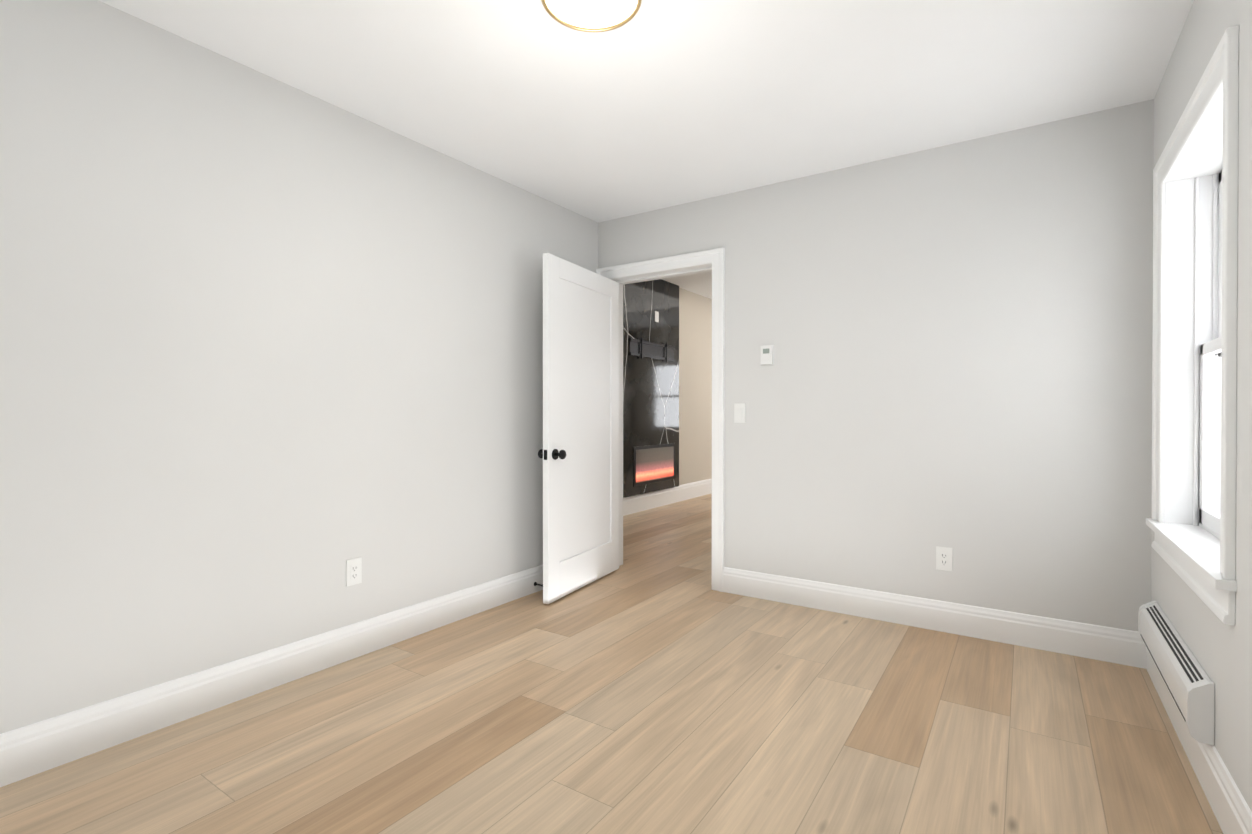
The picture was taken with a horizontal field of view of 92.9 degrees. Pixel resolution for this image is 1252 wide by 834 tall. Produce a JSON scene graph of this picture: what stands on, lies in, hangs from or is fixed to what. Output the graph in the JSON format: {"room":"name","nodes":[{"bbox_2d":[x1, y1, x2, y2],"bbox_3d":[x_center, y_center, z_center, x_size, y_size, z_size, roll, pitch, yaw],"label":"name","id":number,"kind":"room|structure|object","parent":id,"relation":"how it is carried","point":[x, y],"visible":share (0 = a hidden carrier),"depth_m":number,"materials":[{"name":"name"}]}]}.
{"room":"empty bedroom","nodes":[
{"label":"empty bedroom","id":0,"kind":"room"},
{"bbox_2d":[0,0,597,733],"bbox_3d":[-1.299,-0.139,2.653,0.120,2.430,4.133,0,0,34],"label":"wall","id":1,"kind":"structure","parent":0,"point":[270,356],"depth_m":2.24,"materials":[{"name":"paint"}]},
{"bbox_2d":[0,565,542,786],"bbox_3d":[-1.258,1.001,2.597,0.017,0.150,3.833,0,0,34],"label":"baseboard","id":2,"kind":"structure","parent":1,"relation":"attached to","point":[27,751],"depth_m":2.22,"materials":[{"name":"white wood"}]},
{"bbox_2d":[346,557,361,586],"bbox_3d":[-1.217,0.693,2.664,0.008,0.116,0.072,0,0,34],"label":"electrical outlet","id":3,"kind":"object","parent":1,"relation":"attached to","point":[353,571],"visible":1,"depth_m":2.66,"materials":[{"name":"white plastic"}]},
{"bbox_2d":[0,493,1222,833],"bbox_3d":[1.026,1.113,4.657,5.400,0.100,10.300,0,0,34],"label":"floor","id":4,"kind":"structure","parent":0,"point":[654,683],"depth_m":2.00,"materials":[{"name":"brown wood"}]},
{"bbox_2d":[99,0,1193,222],"bbox_3d":[0.030,-1.409,1.750,3.324,0.120,4.133,0,0,34],"label":"ceiling","id":5,"kind":"structure","parent":0,"point":[651,105],"depth_m":2.36,"materials":[{"name":"paint"}]},
{"bbox_2d":[541,0,640,31],"bbox_3d":[-0.109,-1.324,1.870,0.316,0.050,0.316,0,0,34],"label":"ceiling light","id":6,"kind":"object","parent":5,"relation":"attached to","point":[593,15],"visible":1,"depth_m":1.92,"materials":[{"name":"white glass"}]},
{"bbox_2d":[662,272,711,298],"bbox_3d":[1.749,-1.649,6.565,2.950,0.100,6.137,0,0,34],"label":"ceiling","id":7,"kind":"structure","parent":0,"point":[700,284],"depth_m":7.09,"materials":[{"name":"paint"}]},
{"bbox_2d":[679,288,711,484],"bbox_3d":[0.542,-0.278,7.314,0.120,2.650,6.017,0,0,34],"label":"wall","id":8,"kind":"structure","parent":0,"point":[695,387],"depth_m":7.74,"materials":[{"name":"paint"}]},
{"bbox_2d":[623,279,678,497],"bbox_3d":[0.223,-0.374,6.676,0.060,2.449,1.470,0,0,34],"label":"fireplace","id":9,"kind":"object","parent":8,"relation":"attached to","point":[650,424],"visible":0.79,"depth_m":6.72,"materials":[{"name":"black stone"}]},
{"bbox_2d":[630,338,674,361],"bbox_3d":[0.319,-0.755,6.748,0.034,0.230,0.960,0,0,34],"label":"mount","id":10,"kind":"object","parent":9,"relation":"attached to","point":[641,348],"visible":0.96,"depth_m":6.71,"materials":[{"name":"grey metal"}]},
{"bbox_2d":[655,311,658,321],"bbox_3d":[0.352,-1.150,6.819,0.006,0.120,0.080,0,0,34],"label":"outlet","id":11,"kind":"object","parent":9,"relation":"attached to","point":[656,316],"visible":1,"depth_m":6.81,"materials":[{"name":"white plastic"}]},
{"bbox_2d":[623,478,711,515],"bbox_3d":[0.649,0.946,7.358,0.018,0.200,5.837,0,0,34],"label":"baseboard","id":12,"kind":"structure","parent":8,"relation":"attached to","point":[647,501],"depth_m":7.08,"materials":[{"name":"white wood"}]},
{"bbox_2d":[598,99,1153,631],"bbox_3d":[1.184,-0.144,3.365,3.204,2.430,0.180,0,0,34],"label":"wall","id":13,"kind":"structure","parent":0,"point":[958,337],"depth_m":2.96,"materials":[{"name":"paint"}]},
{"bbox_2d":[538,253,618,603],"bbox_3d":[-0.233,0.065,3.741,0.211,1.985,0.870,0,0,34],"label":"door","id":14,"kind":"structure","parent":13,"relation":"in","point":[578,453],"depth_m":3.67,"materials":[{"name":"white wood"}]},
{"bbox_2d":[596,248,724,591],"bbox_3d":[0.255,0.017,3.991,0.963,2.102,0.230,0,0,34],"label":"door frame","id":15,"kind":"structure","parent":13,"relation":"attached to","point":[715,258],"depth_m":3.67,"materials":[{"name":"white wood"}]},
{"bbox_2d":[734,403,745,422],"bbox_3d":[0.685,-0.024,3.584,0.072,0.116,0.014,0,0,34],"label":"light switch","id":16,"kind":"object","parent":13,"relation":"attached to","point":[739,412],"visible":1,"depth_m":3.58,"materials":[{"name":"white plastic"}]},
{"bbox_2d":[761,345,773,364],"bbox_3d":[0.824,-0.362,3.480,0.072,0.116,0.028,0,0,34],"label":"thermostat","id":17,"kind":"object","parent":13,"relation":"attached to","point":[767,354],"visible":1,"depth_m":3.47,"materials":[{"name":"white plastic"}]},
{"bbox_2d":[723,567,1145,668],"bbox_3d":[1.420,0.998,3.094,1.981,0.150,0.017,0,0,34],"label":"baseboard","id":18,"kind":"structure","parent":13,"relation":"attached to","point":[1107,644],"depth_m":2.95,"materials":[{"name":"white wood"}]},
{"bbox_2d":[936,546,951,570],"bbox_3d":[1.593,0.710,2.981,0.072,0.116,0.008,0,0,34],"label":"electrical outlet","id":19,"kind":"object","parent":13,"relation":"attached to","point":[943,558],"visible":1,"depth_m":2.98,"materials":[{"name":"white plastic"}]},
{"bbox_2d":[1151,0,1251,810],"bbox_3d":[1.285,-0.128,0.878,0.260,2.430,3.833,0,0,34],"label":"wall","id":20,"kind":"structure","parent":0,"point":[1220,650],"depth_m":1.52,"materials":[{"name":"paint"}]},
{"bbox_2d":[1138,601,1214,745],"bbox_3d":[1.891,0.840,2.071,0.058,0.175,0.900,0,0,34],"label":"heater","id":21,"kind":"object","parent":20,"relation":"attached to","point":[1190,684],"visible":1,"depth_m":1.86,"materials":[{"name":"white metal"}]},
{"bbox_2d":[1146,25,1238,625],"bbox_3d":[1.950,-0.234,1.893,0.310,1.531,1.084,0,0,34],"label":"window","id":22,"kind":"structure","parent":20,"relation":"in","point":[1192,335],"depth_m":2.23,"materials":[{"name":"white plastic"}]},
{"bbox_2d":[1146,647,1251,833],"bbox_3d":[1.170,1.012,0.963,0.017,0.150,3.833,0,0,34],"label":"baseboard","id":23,"kind":"structure","parent":20,"relation":"attached to","point":[1232,811],"depth_m":1.66,"materials":[{"name":"white wood"}]}
]}

